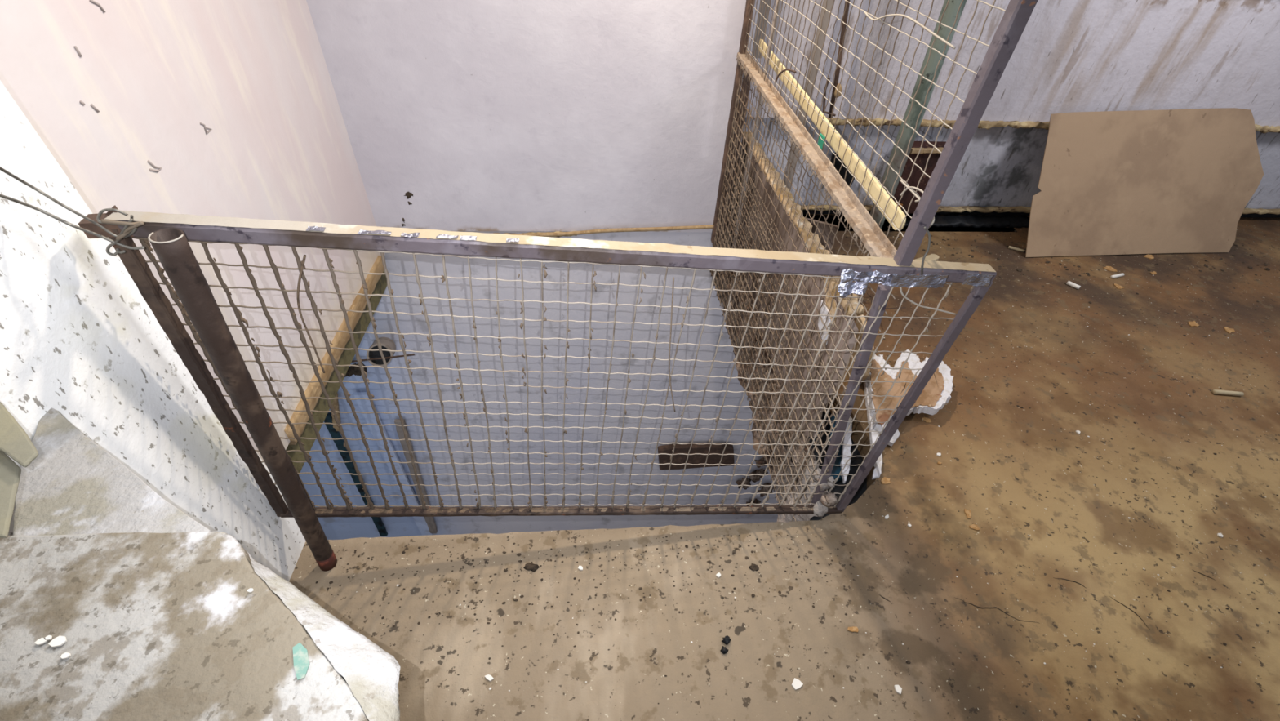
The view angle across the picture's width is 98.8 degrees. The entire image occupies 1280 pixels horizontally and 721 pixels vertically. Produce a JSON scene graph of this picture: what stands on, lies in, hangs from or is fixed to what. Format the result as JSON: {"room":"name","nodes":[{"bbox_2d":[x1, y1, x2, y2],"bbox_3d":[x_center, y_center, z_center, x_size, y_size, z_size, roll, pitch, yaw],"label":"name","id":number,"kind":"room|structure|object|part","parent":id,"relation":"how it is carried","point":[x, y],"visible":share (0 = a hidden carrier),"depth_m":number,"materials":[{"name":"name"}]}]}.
{"room":"abandoned building stairwell","nodes":[
{"label":"abandoned building stairwell","id":0,"kind":"room"},
{"bbox_2d":[0,80,306,581],"bbox_3d":[-1.142,0.429,-0.068,0.500,3.040,2.475,-1,43,-5],"label":"wall","id":1,"kind":"structure","parent":0,"point":[80,340],"depth_m":1.00,"materials":[{"name":"paint"}]},
{"bbox_2d":[0,401,38,466],"bbox_3d":[-0.902,0.076,0.751,0.295,0.006,0.051,27,47,23],"label":"stone slab","id":2,"kind":"object","parent":1,"relation":"attached to","point":[15,442],"visible":1,"depth_m":0.72,"materials":[{"name":"beige stone"}]},
{"bbox_2d":[13,407,211,535],"bbox_3d":[-0.825,0.218,0.811,0.469,0.060,0.143,23,46,20],"label":"stone slab","id":3,"kind":"object","parent":1,"relation":"attached to","point":[73,485],"visible":0.76,"depth_m":0.79,"materials":[{"name":"white stone"}]},
{"bbox_2d":[0,450,21,537],"bbox_3d":[-0.807,0.159,0.689,0.043,0.006,0.185,-24,49,-26],"label":"stone slab","id":4,"kind":"object","parent":3,"relation":"on","point":[10,472],"visible":0.99,"depth_m":0.69,"materials":[{"name":"beige stone"}]},
{"bbox_2d":[0,0,385,467],"bbox_3d":[-1.538,-1.067,1.467,0.400,2.950,1.855,-1,43,-5],"label":"wall","id":5,"kind":"structure","parent":0,"point":[277,146],"depth_m":1.75,"materials":[{"name":"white paint"}]},
{"bbox_2d":[73,0,212,172],"bbox_3d":[-1.329,-0.729,1.455,0.005,0.390,0.413,-1,43,-5],"label":"flakes","id":6,"kind":"object","parent":5,"relation":"attached to","point":[91,1],"depth_m":1.35,"materials":[{"name":"paint"}]},
{"bbox_2d":[284,254,384,444],"bbox_3d":[-1.421,-0.127,2.614,0.057,0.104,1.280,-1,43,-5],"label":"batten","id":7,"kind":"object","parent":5,"relation":"attached to","point":[340,340],"visible":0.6,"depth_m":2.50,"materials":[{"name":"beige wood"}]},
{"bbox_2d":[285,269,386,472],"bbox_3d":[-1.599,0.080,2.553,0.300,0.210,1.850,-1,43,-5],"label":"trim","id":8,"kind":"structure","parent":5,"relation":"attached to","point":[346,357],"depth_m":2.61,"materials":[{"name":"wood"}]},
{"bbox_2d":[298,0,1013,539],"bbox_3d":[-0.789,-0.523,3.477,6.200,6.400,0.250,-1,43,-5],"label":"wall","id":9,"kind":"structure","parent":0,"point":[494,115],"depth_m":3.09,"materials":[{"name":"white paint"}]},
{"bbox_2d":[330,392,341,431],"bbox_3d":[-2.206,0.373,3.976,0.145,0.398,0.037,-1,43,-5],"label":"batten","id":10,"kind":"object","parent":9,"relation":"attached to","point":[335,402],"visible":0.55,"depth_m":3.97,"materials":[{"name":"brown wood"}]},
{"bbox_2d":[343,364,365,379],"bbox_3d":[-1.932,0.072,3.655,0.201,0.095,0.073,-10,44,-14],"label":"hole","id":11,"kind":"object","parent":9,"relation":"attached to","point":[354,371],"visible":0.41,"depth_m":3.64,"materials":[{"name":"black"}]},
{"bbox_2d":[324,413,387,536],"bbox_3d":[-2.331,1.007,4.550,0.092,1.676,0.036,-1,43,-5],"label":"pipe","id":12,"kind":"object","parent":9,"relation":"attached to","point":[345,456],"visible":0.61,"depth_m":4.38,"materials":[{"name":"paint"}]},
{"bbox_2d":[366,337,395,366],"bbox_3d":[-1.640,-0.056,3.489,0.146,0.247,0.288,-12,45,-16],"label":"pipe stub","id":13,"kind":"object","parent":9,"relation":"attached to","point":[386,343],"visible":0.77,"depth_m":3.40,"materials":[{"name":"grey plastic"}]},
{"bbox_2d":[351,353,414,362],"bbox_3d":[-1.637,-0.007,3.362,0.511,0.082,0.011,-1,43,-5],"label":"rod","id":14,"kind":"object","parent":13,"relation":"attached to","point":[411,354],"visible":0.7,"depth_m":3.36,"materials":[{"name":"brown metal"}]},
{"bbox_2d":[352,391,433,535],"bbox_3d":[-1.984,0.935,4.516,0.158,1.916,0.037,-1,43,-5],"label":"batten","id":15,"kind":"object","parent":9,"relation":"attached to","point":[364,405],"visible":0.7,"depth_m":4.32,"materials":[{"name":"blue paint"}]},
{"bbox_2d":[401,191,413,226],"bbox_3d":[-1.265,-0.823,2.987,0.117,0.208,0.016,-1,43,-5],"label":"wall marks","id":16,"kind":"object","parent":9,"relation":"attached to","point":[408,194],"depth_m":2.94,"materials":[{"name":"black paint"}]},
{"bbox_2d":[394,418,437,533],"bbox_3d":[-1.861,1.024,4.610,0.142,1.575,0.036,-1,43,-5],"label":"batten","id":17,"kind":"object","parent":9,"relation":"attached to","point":[430,522],"visible":0.72,"depth_m":4.48,"materials":[{"name":"wood"}]},
{"bbox_2d":[500,231,576,237],"bbox_3d":[-0.801,-0.708,3.121,0.878,0.062,0.032,-1,43,-5],"label":"rotten lath","id":18,"kind":"object","parent":9,"relation":"attached to","point":[549,231],"visible":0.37,"depth_m":3.13,"materials":[{"name":"paint"}]},
{"bbox_2d":[509,224,713,236],"bbox_3d":[-0.504,-0.729,3.116,1.912,0.102,0.022,-1,43,-5],"label":"conduit","id":19,"kind":"object","parent":9,"relation":"attached to","point":[693,227],"visible":0.53,"depth_m":3.13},
{"bbox_2d":[657,442,734,469],"bbox_3d":[0.478,0.804,4.618,0.676,0.301,0.050,-1,43,-5],"label":"plate","id":20,"kind":"object","parent":9,"relation":"attached to","point":[679,448],"visible":0.85,"depth_m":4.57,"materials":[{"name":"brown metal"}]},
{"bbox_2d":[735,457,773,505],"bbox_3d":[1.048,1.121,4.958,0.366,0.781,0.098,-1,43,-5],"label":"rubble patch","id":21,"kind":"object","parent":9,"relation":"attached to","point":[754,478],"visible":0.77,"depth_m":4.90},
{"bbox_2d":[751,0,771,57],"bbox_3d":[0.594,-2.106,2.108,0.070,1.701,0.030,-1,43,-5],"label":"upright","id":22,"kind":"object","parent":9,"relation":"attached to","point":[762,2],"visible":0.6,"depth_m":2.58,"materials":[{"name":"brown wood"}]},
{"bbox_2d":[711,239,827,522],"bbox_3d":[0.629,-0.009,2.645,0.321,0.308,1.864,-1,43,-5],"label":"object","id":23,"kind":"structure","parent":9,"relation":"attached to","point":[802,517],"depth_m":2.32,"materials":[{"name":"brown wood"}]},
{"bbox_2d":[726,131,864,436],"bbox_3d":[0.588,-0.425,2.396,0.062,0.628,1.605,-1,43,-5],"label":"board","id":24,"kind":"object","parent":23,"relation":"on","point":[851,340],"visible":0.53,"depth_m":2.07,"materials":[{"name":"wood"}]},
{"bbox_2d":[771,458,838,516],"bbox_3d":[0.578,0.440,1.998,0.064,0.492,0.437,-1,43,-5],"label":"lump","id":25,"kind":"object","parent":23,"relation":"on","point":[828,498],"visible":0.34,"depth_m":1.80,"materials":[{"name":"grey stone"}]},
{"bbox_2d":[709,0,1038,521],"bbox_3d":[0.558,-0.941,1.756,0.106,2.742,1.896,0,43,-4],"label":"panel","id":26,"kind":"object","parent":23,"relation":"on","point":[1017,14],"visible":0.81,"depth_m":1.76,"materials":[{"name":"grey metal"}]},
{"bbox_2d":[78,205,995,517],"bbox_3d":[-0.121,0.122,1.389,1.784,1.104,0.042,-2,43,-6],"label":"panel","id":27,"kind":"object","parent":26,"relation":"attached to","point":[204,229],"visible":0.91,"depth_m":1.20,"materials":[{"name":"grey paint"}]},
{"bbox_2d":[0,166,137,238],"bbox_3d":[-0.899,-0.264,0.854,0.119,0.184,0.045,-26,50,-28],"label":"wire","id":28,"kind":"object","parent":27,"relation":"attached to","point":[98,218],"visible":1,"depth_m":0.89,"materials":[{"name":"grey metal"}]},
{"bbox_2d":[101,219,144,239],"bbox_3d":[-0.854,-0.232,0.927,0.054,0.040,0.056,-1,43,-5],"label":"binding","id":29,"kind":"object","parent":27,"relation":"attached to","point":[132,225],"visible":0.99,"depth_m":0.91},
{"bbox_2d":[0,193,145,249],"bbox_3d":[-0.905,-0.228,0.856,0.051,0.162,0.138,31,49,27],"label":"wire","id":30,"kind":"object","parent":29,"relation":"attached to","point":[2,196],"visible":1,"depth_m":0.87,"materials":[{"name":"grey metal"}]},
{"bbox_2d":[106,217,133,256],"bbox_3d":[-0.870,-0.205,0.918,0.068,0.065,0.008,-7,44,-11],"label":"wire hook","id":31,"kind":"object","parent":29,"relation":"attached to","point":[117,251],"visible":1,"depth_m":0.92,"materials":[{"name":"grey metal"}]},
{"bbox_3d":[-0.957,0.100,1.248,0.088,0.904,0.025,-1,43,-5],"label":"frame post","id":32,"kind":"part","parent":27,"relation":"part of","materials":[{"name":"metal"}]},
{"bbox_2d":[305,226,325,231],"bbox_3d":[-0.580,-0.236,0.983,0.031,0.003,0.014,-1,43,-5],"label":"flake","id":33,"kind":"object","parent":27,"relation":"on","point":[311,228],"visible":1,"depth_m":0.98,"materials":[{"name":"silver metal"}]},
{"bbox_2d":[358,230,391,235],"bbox_3d":[-0.482,-0.233,1.000,0.057,0.004,0.015,-1,43,-5],"label":"flake","id":34,"kind":"object","parent":27,"relation":"on","point":[369,232],"visible":1,"depth_m":1.00,"materials":[{"name":"silver metal"}]},
{"bbox_2d":[400,231,419,237],"bbox_3d":[-0.422,-0.232,1.009,0.031,0.007,0.014,-1,43,-5],"label":"flake","id":35,"kind":"object","parent":27,"relation":"on","point":[402,233],"visible":1,"depth_m":1.01,"materials":[{"name":"silver metal"}]},
{"bbox_2d":[437,235,457,239],"bbox_3d":[-0.357,-0.229,1.019,0.037,0.003,0.015,-1,43,-5],"label":"flake","id":36,"kind":"object","parent":27,"relation":"on","point":[449,237],"visible":1,"depth_m":1.02,"materials":[{"name":"silver metal"}]},
{"bbox_2d":[458,235,476,240],"bbox_3d":[-0.322,-0.228,1.025,0.032,0.005,0.014,-1,43,-5],"label":"flake","id":37,"kind":"object","parent":27,"relation":"on","point":[469,237],"visible":1,"depth_m":1.02,"materials":[{"name":"silver metal"}]},
{"bbox_2d":[506,238,519,243],"bbox_3d":[-0.240,-0.226,1.038,0.024,0.005,0.015,-1,43,-5],"label":"flake","id":38,"kind":"object","parent":27,"relation":"on","point":[511,240],"visible":1,"depth_m":1.04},
{"bbox_3d":[-0.066,-0.213,1.087,1.703,0.173,0.038,-2,43,-6],"label":"rail","id":39,"kind":"part","parent":27,"relation":"part of","materials":[{"name":"grey metal"}]},
{"bbox_3d":[-0.168,0.463,1.692,1.696,0.189,0.028,-2,43,-6],"label":"rail","id":40,"kind":"part","parent":27,"relation":"part of","materials":[{"name":"metal"}]},
{"bbox_2d":[834,280,868,297],"bbox_3d":[0.455,-0.154,1.177,0.072,0.040,0.019,-1,43,-5],"label":"tape","id":41,"kind":"object","parent":27,"relation":"attached to","point":[846,289],"visible":0.88,"depth_m":1.18,"materials":[{"name":"silver metal"}]},
{"bbox_2d":[840,268,896,286],"bbox_3d":[0.479,-0.174,1.150,0.126,0.037,0.017,-1,43,-5],"label":"tape","id":42,"kind":"object","parent":27,"relation":"attached to","point":[861,277],"visible":1,"depth_m":1.15,"materials":[{"name":"silver metal"}]},
{"bbox_3d":[0.718,0.160,1.528,0.089,0.919,0.022,-1,43,-5],"label":"frame post","id":43,"kind":"part","parent":27,"relation":"part of","materials":[{"name":"metal"}]},
{"bbox_2d":[888,273,948,288],"bbox_3d":[0.588,-0.167,1.158,0.122,0.035,0.007,-1,43,-5],"label":"tape","id":44,"kind":"object","parent":27,"relation":"attached to","point":[908,281],"visible":1,"depth_m":1.16,"materials":[{"name":"silver metal"}]},
{"bbox_2d":[961,272,993,286],"bbox_3d":[0.720,-0.171,1.172,0.062,0.034,0.004,-1,43,-5],"label":"tape","id":45,"kind":"object","parent":27,"relation":"attached to","point":[971,279],"visible":1,"depth_m":1.17,"materials":[{"name":"silver metal"}]},
{"bbox_3d":[0.489,-1.637,2.368,0.030,2.551,0.047,-1,43,-5],"label":"post","id":46,"kind":"part","parent":26,"relation":"part of","materials":[{"name":"brown metal"}]},
{"bbox_3d":[0.473,-0.979,2.811,0.008,0.922,0.132,-1,43,-5],"label":"plate","id":47,"kind":"part","parent":26,"relation":"part of","materials":[{"name":"brown metal"}]},
{"bbox_3d":[0.518,-0.812,1.897,0.042,0.031,1.824,0,43,-4],"label":"rail","id":48,"kind":"part","parent":26,"relation":"part of","materials":[{"name":"brown wood"}]},
{"bbox_2d":[817,133,825,150],"bbox_3d":[0.583,-0.701,1.766,0.005,0.045,0.053,-1,43,-5],"label":"scrap","id":49,"kind":"object","parent":26,"relation":"attached to","point":[820,142],"visible":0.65,"depth_m":1.76,"materials":[{"name":"plastic"}]},
{"bbox_3d":[0.573,0.162,1.548,0.104,0.897,0.023,-1,43,-5],"label":"corner post","id":50,"kind":"part","parent":26,"relation":"part of","materials":[{"name":"metal"}]},
{"bbox_3d":[0.596,-0.542,0.872,0.065,0.981,0.032,-1,43,-5],"label":"corner post","id":51,"kind":"part","parent":26,"relation":"part of","materials":[{"name":"grey metal"}]},
{"bbox_2d":[758,39,906,230],"bbox_3d":[0.608,-0.897,1.957,0.013,0.086,1.602,-1,43,-5],"label":"batten","id":52,"kind":"object","parent":9,"relation":"attached to","point":[875,187],"visible":0.73,"depth_m":1.68,"materials":[{"name":"beige wood"}]},
{"bbox_2d":[904,213,1029,227],"bbox_3d":[2.021,-0.869,3.428,0.914,0.044,0.138,-1,43,-5],"label":"trim","id":53,"kind":"structure","parent":9,"relation":"attached to","point":[994,220],"depth_m":3.41,"materials":[{"name":"black"}]},
{"bbox_2d":[288,213,1279,720],"bbox_3d":[1.561,0.672,1.914,7.800,0.240,4.880,-1,43,-5],"label":"floor","id":54,"kind":"structure","parent":0,"point":[1165,672],"depth_m":1.71,"materials":[{"name":"concrete"}]},
{"bbox_2d":[147,228,337,571],"bbox_3d":[-0.855,0.201,1.272,0.155,1.113,0.053,-1,43,-5],"label":"post","id":55,"kind":"object","parent":54,"relation":"on","point":[171,246],"visible":1,"depth_m":1.09,"materials":[{"name":"metal"}]},
{"bbox_2d":[484,674,493,680],"bbox_3d":[-0.395,0.828,1.435,0.023,0.005,0.012,30,49,26],"label":"crumb","id":56,"kind":"object","parent":54,"relation":"on","point":[490,677],"visible":1,"depth_m":1.43,"materials":[{"name":"white"}]},
{"bbox_2d":[523,562,539,572],"bbox_3d":[-0.329,0.625,1.662,0.047,0.013,0.025,11,43,8],"label":"clod","id":57,"kind":"object","parent":54,"relation":"on","point":[529,566],"visible":1,"depth_m":1.66,"materials":[{"name":"brown soil"}]},
{"bbox_2d":[315,533,879,703],"bbox_3d":[-0.139,0.730,1.562,1.665,0.005,0.540,-1,43,-5],"label":"dark grit","id":58,"kind":"object","parent":54,"relation":"on","point":[753,595],"visible":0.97,"depth_m":1.65,"materials":[{"name":"black gravel"}]},
{"bbox_2d":[720,635,730,653],"bbox_3d":[0.235,0.785,1.517,0.025,0.020,0.049,16,44,13],"label":"pebble","id":59,"kind":"object","parent":54,"relation":"on","point":[726,639],"visible":1,"depth_m":1.52,"materials":[{"name":"black stone"}]},
{"bbox_2d":[748,563,759,570],"bbox_3d":[0.351,0.637,1.693,0.032,0.009,0.025,-1,43,-5],"label":"clod","id":60,"kind":"object","parent":54,"relation":"on","point":[753,566],"visible":1,"depth_m":1.69,"materials":[{"name":"brown soil"}]},
{"bbox_2d":[791,677,803,689],"bbox_3d":[0.415,0.857,1.457,0.026,0.005,0.024,-26,50,-28],"label":"crumb","id":61,"kind":"object","parent":54,"relation":"on","point":[797,683],"visible":1,"depth_m":1.45,"materials":[{"name":"white"}]},
{"bbox_2d":[783,0,834,191],"bbox_3d":[0.870,-1.759,2.414,0.076,2.601,0.023,-1,43,-5],"label":"pole","id":62,"kind":"object","parent":54,"relation":"on","point":[829,2],"visible":0.45,"depth_m":2.70,"materials":[{"name":"brown wood"}]},
{"bbox_2d":[355,236,1270,697],"bbox_3d":[1.195,0.144,2.287,4.263,0.004,2.594,-1,43,-5],"label":"pale grit","id":63,"kind":"object","parent":54,"relation":"on","point":[490,688],"visible":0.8,"depth_m":1.70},
{"bbox_2d":[805,217,838,253],"bbox_3d":[0.830,-0.547,2.746,0.228,0.356,0.019,12,43,9],"label":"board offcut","id":64,"kind":"object","parent":54,"relation":"on","point":[820,225],"visible":0.21,"depth_m":2.65,"materials":[{"name":"brown wood"}]},
{"bbox_2d":[791,408,866,519],"bbox_3d":[0.729,0.280,2.279,0.310,0.030,0.940,-1,43,-5],"label":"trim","id":65,"kind":"structure","parent":54,"relation":"on","point":[856,460],"depth_m":2.12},
{"bbox_2d":[827,414,842,483],"bbox_3d":[0.769,0.350,2.147,0.063,0.030,0.371,13,43,11],"label":"sheet","id":66,"kind":"object","parent":65,"relation":"on","point":[837,468],"visible":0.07,"depth_m":2.08,"materials":[{"name":"plastic"}]},
{"bbox_2d":[840,416,852,483],"bbox_3d":[0.810,0.293,2.145,0.036,0.020,0.464,14,44,12],"label":"strip","id":67,"kind":"object","parent":54,"relation":"on","point":[846,449],"visible":0.55,"depth_m":2.07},
{"bbox_2d":[847,626,858,631],"bbox_3d":[0.608,0.768,1.567,0.032,0.004,0.016,-1,43,-5],"label":"dry leaf","id":68,"kind":"object","parent":54,"relation":"on","point":[854,628],"visible":1,"depth_m":1.57,"materials":[{"name":"orange plant"}]},
{"bbox_2d":[851,315,874,382],"bbox_3d":[0.919,-0.039,2.292,0.020,0.239,0.217,-1,43,-5],"label":"shard","id":69,"kind":"object","parent":54,"relation":"on","point":[862,319],"visible":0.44,"depth_m":2.26},
{"bbox_2d":[863,378,882,476],"bbox_3d":[0.920,0.204,2.178,0.039,0.027,0.626,10,43,7],"label":"strip","id":70,"kind":"object","parent":54,"relation":"on","point":[873,435],"visible":0.32,"depth_m":2.08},
{"bbox_2d":[871,467,879,479],"bbox_3d":[0.850,0.405,1.972,0.023,0.011,0.062,18,44,15],"label":"chip","id":71,"kind":"object","parent":54,"relation":"on","point":[874,472],"visible":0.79,"depth_m":1.96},
{"bbox_2d":[856,286,906,327],"bbox_3d":[0.957,-0.309,2.686,0.599,0.140,0.377,-1,43,-5],"label":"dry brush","id":72,"kind":"object","parent":54,"relation":"on","point":[868,286],"visible":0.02,"depth_m":2.68,"materials":[{"name":"brown plant"}]},
{"bbox_2d":[880,476,890,484],"bbox_3d":[0.876,0.427,1.955,0.037,0.004,0.028,-1,43,-5],"label":"dry leaf","id":73,"kind":"object","parent":54,"relation":"on","point":[884,480],"visible":1,"depth_m":1.95,"materials":[{"name":"plant"}]},
{"bbox_2d":[887,429,900,446],"bbox_3d":[0.955,0.286,2.088,0.046,0.020,0.086,33,50,29],"label":"chip","id":74,"kind":"object","parent":54,"relation":"on","point":[895,436],"visible":0.42,"depth_m":2.07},
{"bbox_2d":[893,684,902,693],"bbox_3d":[0.687,0.873,1.457,0.018,0.005,0.022,-1,43,-5],"label":"crumb","id":75,"kind":"object","parent":54,"relation":"on","point":[898,688],"visible":1,"depth_m":1.46,"materials":[{"name":"white"}]},
{"bbox_2d":[866,349,953,434],"bbox_3d":[1.103,0.126,2.220,0.348,0.040,0.504,11,43,8],"label":"sheet","id":76,"kind":"object","parent":54,"relation":"on","point":[935,395],"visible":0.63,"depth_m":2.21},
{"bbox_2d":[869,0,967,229],"bbox_3d":[1.423,-1.751,2.337,0.106,2.742,0.090,-1,43,-5],"label":"drain pipe","id":77,"kind":"object","parent":54,"relation":"on","point":[948,19],"visible":0.68,"depth_m":2.70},
{"bbox_2d":[921,417,931,422],"bbox_3d":[1.139,0.236,2.180,0.030,0.004,0.027,-1,43,-5],"label":"dry leaf","id":78,"kind":"object","parent":54,"relation":"on","point":[925,419],"visible":1,"depth_m":2.18,"materials":[{"name":"brown plant"}]},
{"bbox_2d":[915,253,939,260],"bbox_3d":[1.591,-0.560,3.050,0.176,0.014,0.051,-18,47,-22],"label":"chip","id":79,"kind":"object","parent":54,"relation":"on","point":[932,256],"visible":0.59,"depth_m":3.06,"materials":[{"name":"beige wood"}]},
{"bbox_2d":[964,508,971,518],"bbox_3d":[1.117,0.521,1.868,0.020,0.004,0.039,11,43,9],"label":"dry leaf","id":80,"kind":"object","parent":54,"relation":"on","point":[967,512],"visible":1,"depth_m":1.87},
{"bbox_2d":[968,523,979,530],"bbox_3d":[1.116,0.555,1.831,0.032,0.004,0.020,17,44,15],"label":"dry leaf","id":81,"kind":"object","parent":54,"relation":"on","point":[973,526],"visible":1,"depth_m":1.83,"materials":[{"name":"plant"}]},
{"bbox_2d":[954,597,1040,623],"bbox_3d":[1.059,0.741,1.629,0.237,0.003,0.023,14,44,11],"label":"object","id":82,"kind":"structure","parent":54,"relation":"on","point":[954,597],"depth_m":1.63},
{"bbox_2d":[1008,245,1024,252],"bbox_3d":[2.198,-0.650,3.205,0.083,0.016,0.016,23,46,20],"label":"wooden stick","id":83,"kind":"object","parent":54,"relation":"on","point":[1009,246],"visible":1,"depth_m":3.20,"materials":[{"name":"beige wood"}]},
{"bbox_2d":[841,226,1275,277],"bbox_3d":[2.432,-0.661,3.241,2.612,0.012,0.631,-1,43,-5],"label":"rubble","id":84,"kind":"object","parent":54,"relation":"on","point":[1264,264],"visible":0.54,"depth_m":3.17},
{"bbox_2d":[1054,577,1086,587],"bbox_3d":[1.335,0.687,1.706,0.094,0.003,0.013,15,44,12],"label":"wires","id":85,"kind":"object","parent":54,"relation":"on","point":[1055,578],"depth_m":1.71,"materials":[{"name":"brown metal"}]},
{"bbox_2d":[866,229,1279,720],"bbox_3d":[2.323,0.109,2.397,3.429,0.006,2.823,-1,43,-5],"label":"brown grit","id":86,"kind":"object","parent":54,"relation":"on","point":[1224,643],"visible":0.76,"depth_m":2.05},
{"bbox_2d":[1066,280,1080,289],"bbox_3d":[2.322,-0.404,2.941,0.022,0.022,0.061,-26,50,-28],"label":"cigarette butt","id":87,"kind":"object","parent":54,"relation":"on","point":[1069,283],"visible":1,"depth_m":2.93},
{"bbox_2d":[1103,266,1117,271],"bbox_3d":[2.650,-0.516,3.097,0.060,0.004,0.056,-1,43,-5],"label":"dry leaf","id":88,"kind":"object","parent":54,"relation":"on","point":[1108,268],"visible":1,"depth_m":3.09,"materials":[{"name":"orange plant"}]},
{"bbox_2d":[1110,272,1124,278],"bbox_3d":[2.638,-0.468,3.034,0.085,0.018,0.018,-12,45,-16],"label":"cigarette butt","id":89,"kind":"object","parent":54,"relation":"on","point":[1122,274],"visible":1,"depth_m":3.03},
{"bbox_2d":[1114,283,1124,288],"bbox_3d":[2.580,-0.399,2.965,0.040,0.004,0.049,-20,47,-23],"label":"dry leaf","id":90,"kind":"object","parent":54,"relation":"on","point":[1118,286],"visible":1,"depth_m":2.96,"materials":[{"name":"orange plant"}]},
{"bbox_2d":[1111,596,1150,630],"bbox_3d":[1.470,0.751,1.645,0.017,0.003,0.115,-20,47,-23],"label":"wires","id":91,"kind":"object","parent":54,"relation":"on","point":[1111,597],"depth_m":1.64,"materials":[{"name":"metal"}]},
{"bbox_2d":[1025,107,1263,257],"bbox_3d":[2.909,-1.007,3.125,1.449,0.705,0.378,-2,43,-6],"label":"cardboard sheet","id":92,"kind":"object","parent":54,"relation":"on","point":[1171,180],"visible":1,"depth_m":3.12,"materials":[{"name":"brown cardboard"}]},
{"bbox_2d":[1143,254,1154,259],"bbox_3d":[2.990,-0.607,3.218,0.065,0.004,0.042,-22,48,-25],"label":"dry leaf","id":93,"kind":"object","parent":54,"relation":"on","point":[1149,256],"visible":1,"depth_m":3.21,"materials":[{"name":"orange plant"}]},
{"bbox_2d":[1187,320,1199,326],"bbox_3d":[2.762,-0.183,2.742,0.054,0.004,0.044,-1,43,-5],"label":"dry leaf","id":94,"kind":"object","parent":54,"relation":"on","point":[1193,323],"visible":1,"depth_m":2.74,"materials":[{"name":"plant"}]},
{"bbox_2d":[1211,389,1244,395],"bbox_3d":[2.532,0.140,2.365,0.116,0.020,0.020,5,43,2],"label":"wood offcut","id":95,"kind":"object","parent":54,"relation":"on","point":[1214,391],"visible":1,"depth_m":2.36,"materials":[{"name":"beige wood"}]},
{"bbox_2d":[1223,326,1235,333],"bbox_3d":[2.916,-0.152,2.718,0.058,0.004,0.040,-13,45,-18],"label":"dry leaf","id":96,"kind":"object","parent":54,"relation":"on","point":[1228,330],"visible":1,"depth_m":2.71,"materials":[{"name":"orange plant"}]},
{"bbox_2d":[730,117,1279,208],"bbox_3d":[2.895,-1.234,3.402,4.850,0.530,0.200,-1,43,-5],"label":"wall","id":97,"kind":"structure","parent":0,"point":[999,166],"depth_m":3.26,"materials":[{"name":"grey paint"}]},
{"bbox_2d":[830,152,860,187],"bbox_3d":[1.188,-1.114,3.190,0.190,0.230,0.020,-1,43,-5],"label":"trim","id":98,"kind":"structure","parent":97,"relation":"attached to","point":[837,164],"depth_m":3.18,"materials":[{"name":"black"}]},
{"bbox_2d":[893,141,946,213],"bbox_3d":[1.607,-1.045,3.176,0.264,0.404,0.132,-1,43,-5],"label":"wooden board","id":99,"kind":"object","parent":97,"relation":"attached to","point":[921,161],"visible":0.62,"depth_m":3.11,"materials":[{"name":"brown wood"}]},
{"bbox_2d":[798,204,1279,214],"bbox_3d":[3.116,-0.956,3.503,4.405,0.035,0.056,-1,43,-5],"label":"trim","id":100,"kind":"structure","parent":97,"relation":"attached to","point":[811,207],"depth_m":3.41,"materials":[{"name":"paint"}]},
{"bbox_2d":[800,210,1279,217],"bbox_3d":[2.908,-1.004,3.589,4.800,0.080,0.100,-1,43,-5],"label":"baseboard","id":101,"kind":"structure","parent":97,"relation":"attached to","point":[944,212],"depth_m":3.52,"materials":[{"name":"black"}]},
{"bbox_2d":[745,0,1279,126],"bbox_3d":[2.955,-2.238,2.479,4.850,2.200,0.300,-1,43,-5],"label":"wall","id":102,"kind":"structure","parent":0,"point":[1069,55],"depth_m":2.82,"materials":[{"name":"white paint"}]},
{"bbox_2d":[822,0,849,118],"bbox_3d":[1.002,-1.828,2.359,0.097,1.522,0.027,-1,43,-5],"label":"rod","id":103,"kind":"object","parent":102,"relation":"hanging from","point":[845,17],"depth_m":2.71,"materials":[{"name":"brown metal"}]},
{"bbox_3d":[0.974,-1.339,2.798,0.095,0.183,0.012,-1,43,-5],"label":"bent bracket","id":104,"kind":"part","parent":103,"relation":"part of","materials":[{"name":"metal"}]},
{"bbox_2d":[834,83,842,97],"bbox_3d":[0.998,-1.354,2.759,0.036,0.068,0.034,-1,43,-5],"label":"bud","id":105,"kind":"object","parent":103,"relation":"attached to","point":[840,88],"visible":0.69,"depth_m":2.75,"materials":[{"name":"beige"}]},
{"bbox_2d":[826,117,1279,133],"bbox_3d":[3.149,-1.328,3.127,4.389,0.070,0.077,-1,43,-5],"label":"trim","id":106,"kind":"structure","parent":102,"relation":"attached to","point":[991,124],"depth_m":3.01,"materials":[{"name":"paint"}]},
{"bbox_3d":[-0.858,0.892,0.745,0.175,0.805,0.800,-1,43,-5],"label":"wall","id":107,"kind":"structure","parent":0,"visible":0},
{"bbox_2d":[0,531,399,720],"bbox_3d":[-0.554,0.373,0.631,0.609,0.059,0.375,-1,43,-5],"label":"slab","id":108,"kind":"object","parent":107,"relation":"on","point":[119,626],"visible":1,"depth_m":0.65,"materials":[{"name":"grey concrete"}]}
]}

